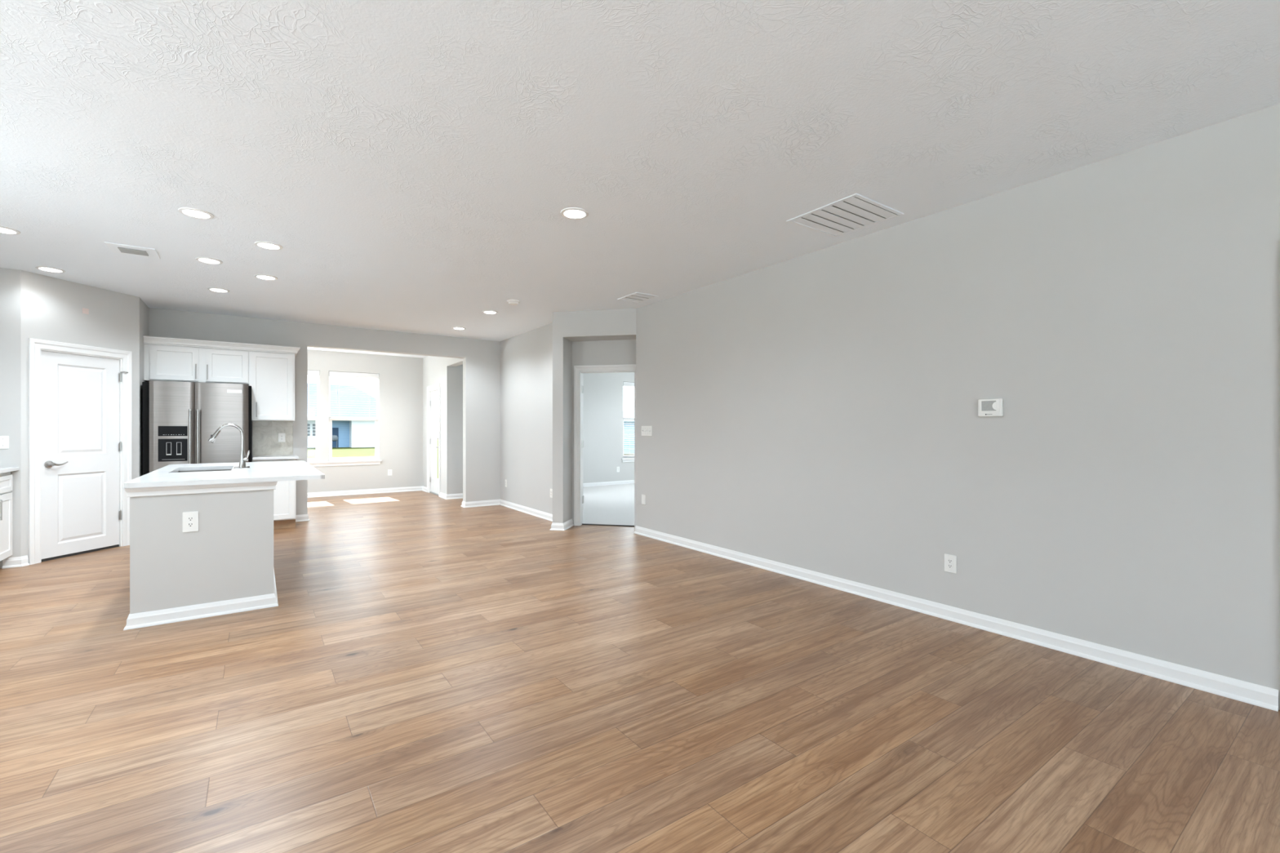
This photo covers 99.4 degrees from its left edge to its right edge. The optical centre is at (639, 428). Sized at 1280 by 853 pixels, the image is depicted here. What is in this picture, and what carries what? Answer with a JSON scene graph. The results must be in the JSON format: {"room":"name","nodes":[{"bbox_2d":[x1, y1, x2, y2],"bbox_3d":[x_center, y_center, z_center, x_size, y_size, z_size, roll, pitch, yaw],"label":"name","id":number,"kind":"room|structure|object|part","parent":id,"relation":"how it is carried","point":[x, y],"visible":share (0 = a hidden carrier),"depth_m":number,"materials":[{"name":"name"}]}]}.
{"room":"empty living room","nodes":[
{"label":"empty living room","id":0,"kind":"room"},
{"bbox_2d":[0,267,21,568],"bbox_3d":[-6.075,-0.100,4.850,0.760,2.743,0.120,0,0,-35],"label":"wall","id":1,"kind":"structure","parent":0,"point":[10,279],"depth_m":4.99,"materials":[{"name":"beige paint"}]},
{"bbox_2d":[0,435,8,448],"bbox_3d":[-5.833,0.122,4.937,0.116,0.118,0.018,0,0,-35],"label":"light switch","id":2,"kind":"object","parent":1,"relation":"attached to","point":[4,440],"visible":1,"depth_m":4.96,"materials":[{"name":"white plastic"}]},
{"bbox_2d":[1,555,29,568],"bbox_3d":[-5.756,1.226,5.005,0.160,0.090,0.060,0,0,-35],"label":"baseboard","id":3,"kind":"structure","parent":1,"relation":"attached to","point":[17,562],"depth_m":4.99,"materials":[{"name":"white paint"}]},
{"bbox_2d":[21,270,139,556],"bbox_3d":[-5.713,-0.100,5.544,0.110,2.743,1.042,0,0,8],"label":"wall","id":4,"kind":"structure","parent":0,"point":[51,308],"depth_m":5.43,"materials":[{"name":"beige paint"}]},
{"bbox_2d":[27,337,132,564],"bbox_3d":[-5.687,0.210,5.521,0.167,2.122,0.897,0,0,8],"label":"door","id":5,"kind":"structure","parent":4,"relation":"in","point":[80,397],"depth_m":5.47,"materials":[{"name":"white paint"}]},
{"bbox_3d":[-5.679,0.340,5.233,0.066,0.068,0.068,0,0,8],"label":"handle","id":6,"kind":"part","parent":5,"relation":"part of","materials":[{"name":"silver metal"}]},
{"bbox_3d":[-5.647,0.339,5.290,0.024,0.038,0.123,0,0,8],"label":"lever","id":7,"kind":"part","parent":5,"relation":"part of","materials":[{"name":"silver metal"}]},
{"bbox_2d":[82,307,88,314],"bbox_3d":[-5.658,-1.204,5.535,0.001,0.056,0.056,0,0,8],"label":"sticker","id":8,"kind":"object","parent":4,"relation":"attached to","point":[86,311],"visible":1,"depth_m":5.54,"materials":[{"name":"white plastic"}]},
{"bbox_2d":[139,297,148,476],"bbox_3d":[-5.812,-0.100,6.285,0.100,2.743,0.639,0,0,-35],"label":"wall","id":9,"kind":"structure","parent":0,"point":[144,308],"depth_m":6.17,"materials":[{"name":"beige paint"}]},
{"bbox_2d":[148,307,500,515],"bbox_3d":[-4.245,-0.100,7.872,4.535,2.743,0.150,0,0,-35],"label":"wall","id":10,"kind":"structure","parent":0,"point":[481,357],"depth_m":8.05,"materials":[{"name":"beige paint"}]},
{"bbox_2d":[143,343,248,386],"bbox_3d":[-5.439,-0.779,6.700,0.988,0.421,0.388,0,0,-35],"label":"upper cabinet","id":11,"kind":"object","parent":10,"relation":"attached to","point":[161,362],"visible":0.97,"depth_m":6.55,"materials":[{"name":"white paint"}]},
{"bbox_3d":[-5.533,-0.782,6.451,0.439,0.398,0.019,0,0,-35],"label":"door","id":12,"kind":"part","parent":11,"relation":"part of","materials":[{"name":"white paint"}]},
{"bbox_3d":[-5.268,-0.694,6.605,0.011,0.180,0.035,0,0,-35],"label":"handle","id":13,"kind":"part","parent":11,"relation":"part of","materials":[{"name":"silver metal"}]},
{"bbox_3d":[-5.126,-0.782,6.738,0.420,0.398,0.019,0,0,-35],"label":"door","id":14,"kind":"part","parent":11,"relation":"part of","materials":[{"name":"white paint"}]},
{"bbox_2d":[248,351,294,421],"bbox_3d":[-4.834,-0.548,7.126,0.492,0.883,0.388,0,0,-35],"label":"upper cabinet","id":15,"kind":"object","parent":10,"relation":"attached to","point":[271,375],"visible":0.97,"depth_m":7.00,"materials":[{"name":"white paint"}]},
{"bbox_2d":[143,335,300,356],"bbox_3d":[-5.213,-1.034,6.857,1.537,0.086,0.392,0,0,-35],"label":"crown molding","id":16,"kind":"structure","parent":15,"relation":"attached to","point":[147,340],"depth_m":6.67,"materials":[{"name":"white paint"}]},
{"bbox_2d":[253,421,293,455],"bbox_3d":[-4.931,0.123,7.290,0.447,0.457,0.010,0,0,-35],"label":"backsplash","id":17,"kind":"structure","parent":10,"relation":"attached to","point":[265,433],"depth_m":7.28,"materials":[{"name":"grey tile"}]},
{"bbox_2d":[278,433,284,442],"bbox_3d":[-4.846,0.116,7.337,0.078,0.121,0.009,0,0,-35],"label":"wall outlet","id":18,"kind":"object","parent":17,"relation":"attached to","point":[281,436],"visible":1,"depth_m":7.33,"materials":[{"name":"white plastic"}]},
{"bbox_2d":[295,514,310,521],"bbox_3d":[-4.702,1.226,7.533,0.188,0.090,0.177,0,0,-35],"label":"baseboard","id":19,"kind":"structure","parent":10,"relation":"attached to","point":[302,517],"depth_m":7.47,"materials":[{"name":"white paint"}]},
{"bbox_2d":[307,349,422,493],"bbox_3d":[-6.029,-0.100,10.242,3.950,2.743,0.150,0,0,-35],"label":"wall","id":20,"kind":"structure","parent":0,"point":[400,378],"depth_m":10.83,"materials":[{"name":"beige paint"}]},
{"bbox_2d":[307,375,319,461],"bbox_3d":[-6.416,-0.244,9.997,0.875,1.710,0.065,0,0,-35],"label":"window","id":21,"kind":"structure","parent":20,"relation":"in","point":[317,420],"depth_m":10.21,"materials":[{"name":"white plastic"}]},
{"bbox_3d":[-6.409,0.205,9.988,0.805,0.742,0.028,0,0,-35],"label":"sash","id":22,"kind":"part","parent":21,"relation":"part of","materials":[{"name":"white plastic"}]},
{"bbox_3d":[-6.407,-0.196,9.985,0.805,0.064,0.035,0,0,-35],"label":"sash","id":23,"kind":"part","parent":21,"relation":"part of","materials":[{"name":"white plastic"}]},
{"bbox_2d":[307,369,319,418],"bbox_3d":[-6.376,-0.641,9.940,0.865,0.905,0.068,0,0,-35],"label":"window blind","id":24,"kind":"object","parent":21,"relation":"attached to","point":[309,371],"visible":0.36,"depth_m":10.12,"materials":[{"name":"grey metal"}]},
{"bbox_2d":[307,459,382,466],"bbox_3d":[-5.936,0.656,10.188,1.980,0.090,0.045,0,0,-35],"label":"window sill","id":25,"kind":"structure","parent":20,"relation":"attached to","point":[375,461],"depth_m":10.39,"materials":[{"name":"white paint"}]},
{"bbox_2d":[328,376,378,461],"bbox_3d":[-5.582,-0.244,10.585,0.875,1.710,0.065,0,0,-35],"label":"window","id":26,"kind":"structure","parent":20,"relation":"in","point":[376,421],"depth_m":10.61,"materials":[{"name":"white plastic"}]},
{"bbox_2d":[328,371,378,419],"bbox_3d":[-5.542,-0.641,10.528,0.865,0.905,0.068,0,0,-35],"label":"window blind","id":27,"kind":"object","parent":26,"relation":"attached to","point":[337,374],"visible":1,"depth_m":10.49,"materials":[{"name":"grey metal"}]},
{"bbox_3d":[-5.548,-0.198,10.535,0.849,0.018,0.050,0,0,-35],"label":"rail","id":28,"kind":"part","parent":27,"relation":"part of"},
{"bbox_3d":[-5.320,-0.601,10.664,0.003,0.825,0.003,0,0,-44],"label":"ladder cord","id":29,"kind":"part","parent":27,"relation":"part of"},
{"bbox_3d":[-5.576,0.205,10.575,0.805,0.742,0.028,0,0,-35],"label":"sash","id":30,"kind":"part","parent":26,"relation":"part of","materials":[{"name":"clear glass"}]},
{"bbox_3d":[-5.574,-0.196,10.573,0.805,0.064,0.035,0,0,-35],"label":"sash","id":31,"kind":"part","parent":26,"relation":"part of","materials":[{"name":"white plastic"}]},
{"bbox_2d":[307,485,426,497],"bbox_3d":[-5.932,1.226,9.974,3.800,0.090,0.400,0,0,-35],"label":"baseboard","id":32,"kind":"structure","parent":20,"relation":"attached to","point":[323,494],"depth_m":10.61,"materials":[{"name":"white paint"}]},
{"bbox_2d":[387,469,391,475],"bbox_3d":[-5.008,0.871,10.865,0.078,0.121,0.009,0,0,-35],"label":"wall outlet","id":33,"kind":"object","parent":20,"relation":"attached to","point":[389,471],"visible":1,"depth_m":10.86,"materials":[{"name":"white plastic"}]},
{"bbox_2d":[422,355,462,494],"bbox_3d":[-3.622,-0.100,10.126,0.150,2.743,2.815,0,0,-35],"label":"wall","id":34,"kind":"structure","parent":0,"point":[436,370],"depth_m":9.94,"materials":[{"name":"beige paint"}]},
{"bbox_2d":[426,383,440,496],"bbox_3d":[-3.946,0.210,10.567,0.171,2.122,0.914,0,0,-35],"label":"door","id":35,"kind":"structure","parent":34,"relation":"in","point":[433,392],"depth_m":10.80,"materials":[{"name":"white paint"}]},
{"bbox_3d":[-3.938,0.251,10.573,0.150,2.040,0.750,0,0,-35],"label":"frame","id":36,"kind":"part","parent":35,"relation":"part of","materials":[{"name":"white paint"}]},
{"bbox_2d":[455,364,462,493],"bbox_3d":[-3.197,-0.100,10.092,0.505,2.743,0.120,0,0,-35],"label":"wall","id":37,"kind":"structure","parent":0,"point":[459,369],"depth_m":9.94,"materials":[{"name":"beige paint"}]},
{"bbox_2d":[439,492,462,499],"bbox_3d":[-3.397,1.226,10.118,0.562,0.090,0.447,0,0,-35],"label":"baseboard","id":38,"kind":"structure","parent":37,"relation":"attached to","point":[449,496],"depth_m":9.89,"materials":[{"name":"white paint"}]},
{"bbox_2d":[500,322,552,514],"bbox_3d":[-1.676,-0.100,8.268,0.120,2.743,2.465,0,0,-35],"label":"wall","id":39,"kind":"structure","parent":0,"point":[526,357],"depth_m":8.22,"materials":[{"name":"beige paint"}]},
{"bbox_2d":[461,499,573,530],"bbox_3d":[-1.838,1.226,7.923,0.608,0.090,2.912,0,0,-37],"label":"baseboard","id":40,"kind":"structure","parent":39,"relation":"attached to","point":[554,526],"depth_m":8.28,"materials":[{"name":"white paint"}]},
{"bbox_2d":[550,488,552,497],"bbox_3d":[-1.231,0.891,7.526,0.009,0.121,0.078,0,0,-35],"label":"wall outlet","id":41,"kind":"object","parent":39,"relation":"attached to","point":[551,490],"visible":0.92,"depth_m":7.52,"materials":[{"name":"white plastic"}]},
{"bbox_2d":[552,308,635,524],"bbox_3d":[-0.528,-0.100,6.960,1.075,2.743,0.475,0,0,11],"label":"wall","id":42,"kind":"structure","parent":0,"point":[590,337],"depth_m":6.83,"materials":[{"name":"beige paint"}]},
{"bbox_2d":[573,364,635,527],"bbox_3d":[-0.648,0.219,7.283,1.431,2.104,0.521,0,0,40],"label":"door frame","id":43,"kind":"structure","parent":42,"relation":"in","point":[579,371],"depth_m":7.12,"materials":[{"name":"white paint"}]},
{"bbox_2d":[582,372,634,483],"bbox_3d":[-1.130,-0.100,11.971,6.050,2.743,0.130,0,0,-35],"label":"wall","id":44,"kind":"structure","parent":0,"point":[602,395],"depth_m":12.13,"materials":[{"name":"beige paint"}]},
{"bbox_2d":[582,480,634,486],"bbox_3d":[-0.879,1.226,12.053,5.545,0.090,0.027,0,0,-35],"label":"baseboard","id":45,"kind":"structure","parent":44,"relation":"attached to","point":[628,482],"depth_m":12.17,"materials":[{"name":"white paint"}]},
{"bbox_2d":[621,457,634,462],"bbox_3d":[0.003,0.716,12.663,1.020,0.090,0.045,0,0,-35],"label":"window sill","id":46,"kind":"structure","parent":44,"relation":"attached to","point":[624,460],"depth_m":12.46,"materials":[{"name":"white paint"}]},
{"bbox_2d":[622,382,634,457],"bbox_3d":[-0.066,-0.209,12.761,0.920,1.760,0.065,0,0,-35],"label":"window","id":47,"kind":"structure","parent":44,"relation":"in","point":[624,419],"depth_m":12.55,"materials":[{"name":"white plastic"}]},
{"bbox_2d":[622,382,634,456],"bbox_3d":[-0.026,-0.221,12.705,0.908,1.705,0.068,0,0,-35],"label":"window blind","id":48,"kind":"object","parent":47,"relation":"attached to","point":[624,384],"visible":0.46,"depth_m":12.50,"materials":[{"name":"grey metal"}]},
{"bbox_3d":[-0.059,0.219,12.752,0.850,0.835,0.028,0,0,-35],"label":"sash","id":49,"kind":"part","parent":47,"relation":"part of","materials":[{"name":"white plastic"}]},
{"bbox_3d":[-0.058,-0.229,12.749,0.850,0.064,0.035,0,0,-35],"label":"sash","id":50,"kind":"part","parent":47,"relation":"part of","materials":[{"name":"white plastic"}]},
{"bbox_2d":[0,483,1279,852],"bbox_3d":[0.111,1.294,5.309,11.700,0.074,15.350,0,0,-35],"label":"floor","id":51,"kind":"structure","parent":0,"point":[429,673],"depth_m":2.39,"materials":[{"name":"brown wood"}]},
{"bbox_2d":[0,471,12,561],"bbox_3d":[-5.871,0.827,4.641,0.649,0.889,0.449,0,0,-35],"label":"base cabinet","id":52,"kind":"object","parent":51,"relation":"on","point":[6,478],"visible":0.99,"depth_m":4.86,"materials":[{"name":"white paint"}]},
{"bbox_3d":[-5.513,0.699,4.665,0.035,0.175,0.011,0,0,-35],"label":"handle","id":53,"kind":"part","parent":52,"relation":"part of","materials":[{"name":"silver metal"}]},
{"bbox_3d":[-5.639,0.490,4.797,0.019,0.147,0.412,0,0,-35],"label":"drawer","id":54,"kind":"part","parent":52,"relation":"part of","materials":[{"name":"white paint"}]},
{"bbox_2d":[142,380,252,475],"bbox_3d":[-5.300,0.358,6.549,0.995,1.797,0.766,0,0,-35],"label":"refrigerator","id":55,"kind":"object","parent":51,"relation":"on","point":[179,419],"visible":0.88,"depth_m":6.25,"materials":[{"name":"silver metal"}]},
{"bbox_3d":[-5.335,0.315,6.187,0.389,1.712,0.082,0,0,-35],"label":"door","id":56,"kind":"part","parent":55,"relation":"part of","materials":[{"name":"silver metal"}]},
{"bbox_3d":[-5.162,0.216,6.226,0.025,0.870,0.074,0,0,-35],"label":"handle","id":57,"kind":"part","parent":55,"relation":"part of","materials":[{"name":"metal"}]},
{"bbox_3d":[-5.106,0.216,6.266,0.025,0.870,0.074,0,0,-35],"label":"handle","id":58,"kind":"part","parent":55,"relation":"part of","materials":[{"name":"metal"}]},
{"bbox_3d":[-4.965,0.315,6.447,0.504,1.712,0.084,0,0,-35],"label":"door","id":59,"kind":"part","parent":55,"relation":"part of","materials":[{"name":"silver metal"}]},
{"bbox_2d":[123,469,278,630],"bbox_3d":[-3.568,0.822,4.540,0.842,0.899,2.187,0,0,-35],"label":"kitchen island","id":60,"kind":"object","parent":51,"relation":"on","point":[225,566],"visible":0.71,"depth_m":3.66,"materials":[{"name":"beige paint"}]},
{"bbox_2d":[182,511,198,532],"bbox_3d":[-3.005,0.620,3.626,0.083,0.134,0.009,0,0,-35],"label":"wall outlet","id":61,"kind":"object","parent":60,"relation":"attached to","point":[190,519],"visible":1,"depth_m":3.62,"materials":[{"name":"white plastic"}]},
{"bbox_2d":[186,522,193,527],"bbox_3d":[-3.003,0.640,3.624,0.034,0.029,0.003,0,0,-35],"label":"socket","id":62,"kind":"object","parent":61,"relation":"attached to","point":[188,524],"depth_m":3.62,"materials":[{"name":"white plastic"}]},
{"bbox_2d":[186,516,193,521],"bbox_3d":[-3.003,0.601,3.624,0.034,0.029,0.003,0,0,-35],"label":"socket","id":63,"kind":"object","parent":61,"relation":"attached to","point":[188,518],"depth_m":3.62,"materials":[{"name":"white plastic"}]},
{"bbox_3d":[-3.556,1.226,4.548,0.814,0.090,2.187,0,0,-35],"label":"baseboard","id":64,"kind":"part","parent":60,"relation":"part of","materials":[{"name":"white paint"}]},
{"bbox_3d":[-3.557,0.403,4.551,0.804,0.061,2.182,0,0,-35],"label":"apron trim","id":65,"kind":"part","parent":60,"relation":"part of","materials":[{"name":"white paint"}]},
{"bbox_2d":[124,460,324,488],"bbox_3d":[-3.442,0.357,4.640,1.102,0.031,2.248,0,0,-35],"label":"island countertop","id":66,"kind":"structure","parent":60,"relation":"on","point":[268,471],"depth_m":4.13,"materials":[{"name":"white stone"}]},
{"bbox_2d":[176,469,231,472],"bbox_3d":[-3.729,0.474,4.639,0.408,0.202,0.736,0,0,-35],"label":"sink","id":67,"kind":"object","parent":66,"relation":"in","point":[214,469],"visible":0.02,"depth_m":4.92,"materials":[{"name":"silver metal"}]},
{"bbox_2d":[208,423,249,468],"bbox_3d":[-3.576,0.146,4.722,0.292,0.390,0.200,0,0,-35],"label":"kitchen faucet","id":68,"kind":"object","parent":66,"relation":"on","point":[242,459],"visible":1,"depth_m":4.75,"materials":[{"name":"metal"}]},
{"bbox_3d":[-3.568,0.074,4.728,0.191,0.245,0.025,0,0,-35],"label":"spout","id":69,"kind":"part","parent":68,"relation":"part of","materials":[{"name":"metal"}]},
{"bbox_3d":[-3.504,0.338,4.773,0.114,0.006,0.200,0,0,-35],"label":"deck plate","id":70,"kind":"part","parent":68,"relation":"part of","materials":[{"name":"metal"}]},
{"bbox_2d":[252,458,295,528],"bbox_3d":[-4.753,0.827,7.043,0.456,0.889,0.618,0,0,-35],"label":"base cabinet","id":71,"kind":"object","parent":51,"relation":"on","point":[284,494],"visible":0.2,"depth_m":6.89,"materials":[{"name":"white paint"}]},
{"bbox_3d":[-4.602,0.486,6.826,0.428,0.170,0.019,0,0,-35],"label":"drawer","id":72,"kind":"part","parent":71,"relation":"part of","materials":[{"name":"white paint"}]},
{"bbox_2d":[252,454,298,460],"bbox_3d":[-4.740,0.366,7.052,0.484,0.030,0.619,0,0,-35],"label":"countertop","id":73,"kind":"structure","parent":71,"relation":"on","point":[278,456],"depth_m":6.88,"materials":[{"name":"white stone"}]},
{"bbox_3d":[-4.602,0.863,6.826,0.428,0.560,0.019,0,0,-35],"label":"door","id":74,"kind":"part","parent":71,"relation":"part of","materials":[{"name":"white paint"}]},
{"bbox_3d":[-5.352,0.827,3.904,0.649,0.889,0.449,0,0,-35],"label":"base cabinet","id":75,"kind":"object","parent":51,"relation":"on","visible":0},
{"bbox_2d":[0,466,18,473],"bbox_3d":[-5.607,0.366,4.265,0.649,0.030,1.374,0,0,-35],"label":"countertop","id":76,"kind":"structure","parent":75,"relation":"on","point":[2,470],"depth_m":4.84,"materials":[{"name":"white stone"}]},
{"bbox_2d":[0,0,1279,357],"bbox_3d":[0.193,-1.532,5.367,11.900,0.120,15.350,0,0,-35],"label":"ceiling","id":77,"kind":"structure","parent":0,"point":[414,166],"depth_m":2.65,"materials":[{"name":"white paint"}]},
{"bbox_2d":[0,226,20,234],"bbox_3d":[-4.701,-1.464,3.991,0.190,0.014,0.190,0,0,-35],"label":"recessed light","id":78,"kind":"object","parent":77,"relation":"in","point":[6,230],"visible":1,"depth_m":4.00,"materials":[{"name":"white plastic"}]},
{"bbox_2d":[35,266,65,272],"bbox_3d":[-5.423,-1.464,4.991,0.190,0.014,0.190,0,0,-35],"label":"recessed light","id":79,"kind":"object","parent":77,"relation":"in","point":[52,269],"visible":1,"depth_m":4.97,"materials":[{"name":"white plastic"}]},
{"bbox_2d":[104,241,159,258],"bbox_3d":[-4.168,-1.464,4.463,0.300,0.016,0.300,0,0,-35],"label":"ceiling vent","id":80,"kind":"object","parent":77,"relation":"attached to","point":[114,247],"depth_m":4.43,"materials":[{"name":"white metal"}]},
{"bbox_2d":[177,207,213,219],"bbox_3d":[-3.021,-1.464,3.693,0.190,0.014,0.190,0,0,-35],"label":"recessed light","id":81,"kind":"object","parent":77,"relation":"in","point":[189,211],"visible":1,"depth_m":3.67,"materials":[{"name":"white paint"}]},
{"bbox_2d":[195,257,222,264],"bbox_3d":[-3.756,-1.464,4.728,0.190,0.014,0.190,0,0,-35],"label":"recessed light","id":82,"kind":"object","parent":77,"relation":"in","point":[204,260],"visible":1,"depth_m":4.71,"materials":[{"name":"white plastic"}]},
{"bbox_2d":[207,287,230,293],"bbox_3d":[-4.450,-1.464,5.728,0.190,0.014,0.190,0,0,-35],"label":"recessed light","id":83,"kind":"object","parent":77,"relation":"in","point":[212,289],"visible":1,"depth_m":5.70,"materials":[{"name":"white plastic"}]},
{"bbox_2d":[253,274,277,279],"bbox_3d":[-3.619,-1.464,5.246,0.190,0.014,0.190,0,0,-35],"label":"recessed light","id":84,"kind":"object","parent":77,"relation":"in","point":[264,277],"visible":1,"depth_m":5.22,"materials":[{"name":"white plastic"}]},
{"bbox_2d":[253,240,283,249],"bbox_3d":[-2.972,-1.464,4.342,0.190,0.014,0.190,0,0,-35],"label":"recessed light","id":85,"kind":"object","parent":77,"relation":"in","point":[266,245],"visible":1,"depth_m":4.32,"materials":[{"name":"white plastic"}]},
{"bbox_2d":[452,326,466,329],"bbox_3d":[-2.639,-1.464,7.906,0.190,0.014,0.190,0,0,-35],"label":"recessed light","id":86,"kind":"object","parent":77,"relation":"in","point":[455,327],"visible":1,"depth_m":7.88,"materials":[{"name":"white plastic"}]},
{"bbox_2d":[482,310,497,314],"bbox_3d":[-1.884,-1.464,6.816,0.190,0.014,0.190,0,0,-35],"label":"recessed light","id":87,"kind":"object","parent":77,"relation":"in","point":[488,312],"visible":1,"depth_m":6.78,"materials":[{"name":"white plastic"}]},
{"bbox_2d":[506,299,519,305],"bbox_3d":[-1.452,-1.449,6.224,0.144,0.046,0.144,0,0,-35],"label":"smoke detector","id":88,"kind":"object","parent":77,"relation":"attached to","point":[513,302],"visible":1,"depth_m":6.18,"materials":[{"name":"white plastic"}]},
{"bbox_2d":[560,207,588,219],"bbox_3d":[-0.445,-1.464,3.694,0.190,0.014,0.190,0,0,-35],"label":"recessed light","id":89,"kind":"object","parent":77,"relation":"in","point":[575,213],"visible":1,"depth_m":3.67,"materials":[{"name":"white plastic"}]},
{"bbox_2d":[617,292,657,302],"bbox_3d":[-0.026,-1.467,6.063,0.295,0.009,0.380,0,0,-35],"label":"ceiling vent","id":90,"kind":"object","parent":77,"relation":"in","point":[637,297],"visible":1,"depth_m":6.05,"materials":[{"name":"white metal"}]},
{"bbox_2d":[786,193,903,237],"bbox_3d":[1.417,-1.467,3.764,0.555,0.009,0.550,0,0,-35],"label":"ceiling vent","id":91,"kind":"object","parent":77,"relation":"in","point":[855,211],"visible":1,"depth_m":3.74,"materials":[{"name":"white metal"}]},
{"bbox_2d":[635,103,1279,710],"bbox_3d":[2.529,-0.100,3.353,0.444,2.743,8.966,0,0,-35],"label":"wall","id":92,"kind":"structure","parent":0,"point":[817,411],"depth_m":3.25,"materials":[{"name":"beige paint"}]},
{"bbox_2d":[641,494,645,505],"bbox_3d":[0.043,0.844,6.486,0.008,0.118,0.078,0,0,-35],"label":"wall jack","id":93,"kind":"object","parent":92,"relation":"attached to","point":[643,496],"visible":1,"depth_m":6.48,"materials":[{"name":"white plastic"}]},
{"bbox_2d":[641,426,652,435],"bbox_3d":[0.089,0.024,6.413,0.018,0.107,0.197,0,0,-35],"label":"light switch","id":94,"kind":"object","parent":92,"relation":"attached to","point":[646,430],"visible":1,"depth_m":6.41,"materials":[{"name":"white plastic"}]},
{"bbox_2d":[944,554,956,573],"bbox_3d":[2.068,0.897,3.614,0.009,0.117,0.078,0,0,-35],"label":"wall outlet","id":95,"kind":"object","parent":92,"relation":"attached to","point":[950,561],"visible":1,"depth_m":3.61,"materials":[{"name":"white plastic"}]},
{"bbox_2d":[633,525,1279,711],"bbox_3d":[1.407,1.226,4.548,0.042,0.090,5.132,0,0,-35],"label":"baseboard","id":96,"kind":"structure","parent":92,"relation":"attached to","point":[1253,694],"depth_m":3.24,"materials":[{"name":"white paint"}]},
{"bbox_2d":[977,398,1003,416],"bbox_3d":[2.200,-0.134,3.407,0.031,0.110,0.136,0,0,-35],"label":"thermostat","id":97,"kind":"object","parent":92,"relation":"attached to","point":[986,407],"visible":1,"depth_m":3.39,"materials":[{"name":"white plastic"}]},
{"label":"outside","id":98,"kind":"structure","parent":0,"visible":0},
{"bbox_2d":[307,438,634,478],"bbox_3d":[-25.390,1.641,44.684,150.000,0.300,77.700,0,0,-35],"label":"lawn","id":99,"kind":"structure","parent":98,"point":[339,451],"depth_m":34.25,"materials":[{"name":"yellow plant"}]},
{"bbox_2d":[332,435,337,448],"bbox_3d":[-23.697,0.976,42.023,0.560,1.030,0.560,0,0,-35],"label":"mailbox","id":100,"kind":"object","parent":99,"relation":"on","point":[335,437],"visible":0.71,"depth_m":41.87,"materials":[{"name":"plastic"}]},
{"bbox_2d":[332,435,337,440],"bbox_3d":[-23.697,0.701,42.023,0.560,0.480,0.560,0,0,-35],"label":"bowl","id":101,"kind":"object","parent":100,"relation":"on","point":[335,437],"depth_m":41.86,"materials":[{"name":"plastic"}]},
{"bbox_2d":[307,383,376,448],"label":"window","id":102,"kind":"structure","parent":99,"relation":"on","point":[350,433],"depth_m":44.13,"materials":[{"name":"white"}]},
{"bbox_3d":[-24.631,0.691,43.782,0.500,1.600,0.050,0,0,-35],"label":"door","id":103,"kind":"part","parent":102,"relation":"part of","materials":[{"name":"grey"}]},
{"bbox_2d":[622,410,634,453],"bbox_3d":[-1.286,0.116,36.964,12.500,2.750,9.100,0,0,-35],"label":"house","id":104,"kind":"structure","parent":99,"relation":"on","point":[625,413],"depth_m":32.64,"materials":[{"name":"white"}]}
]}

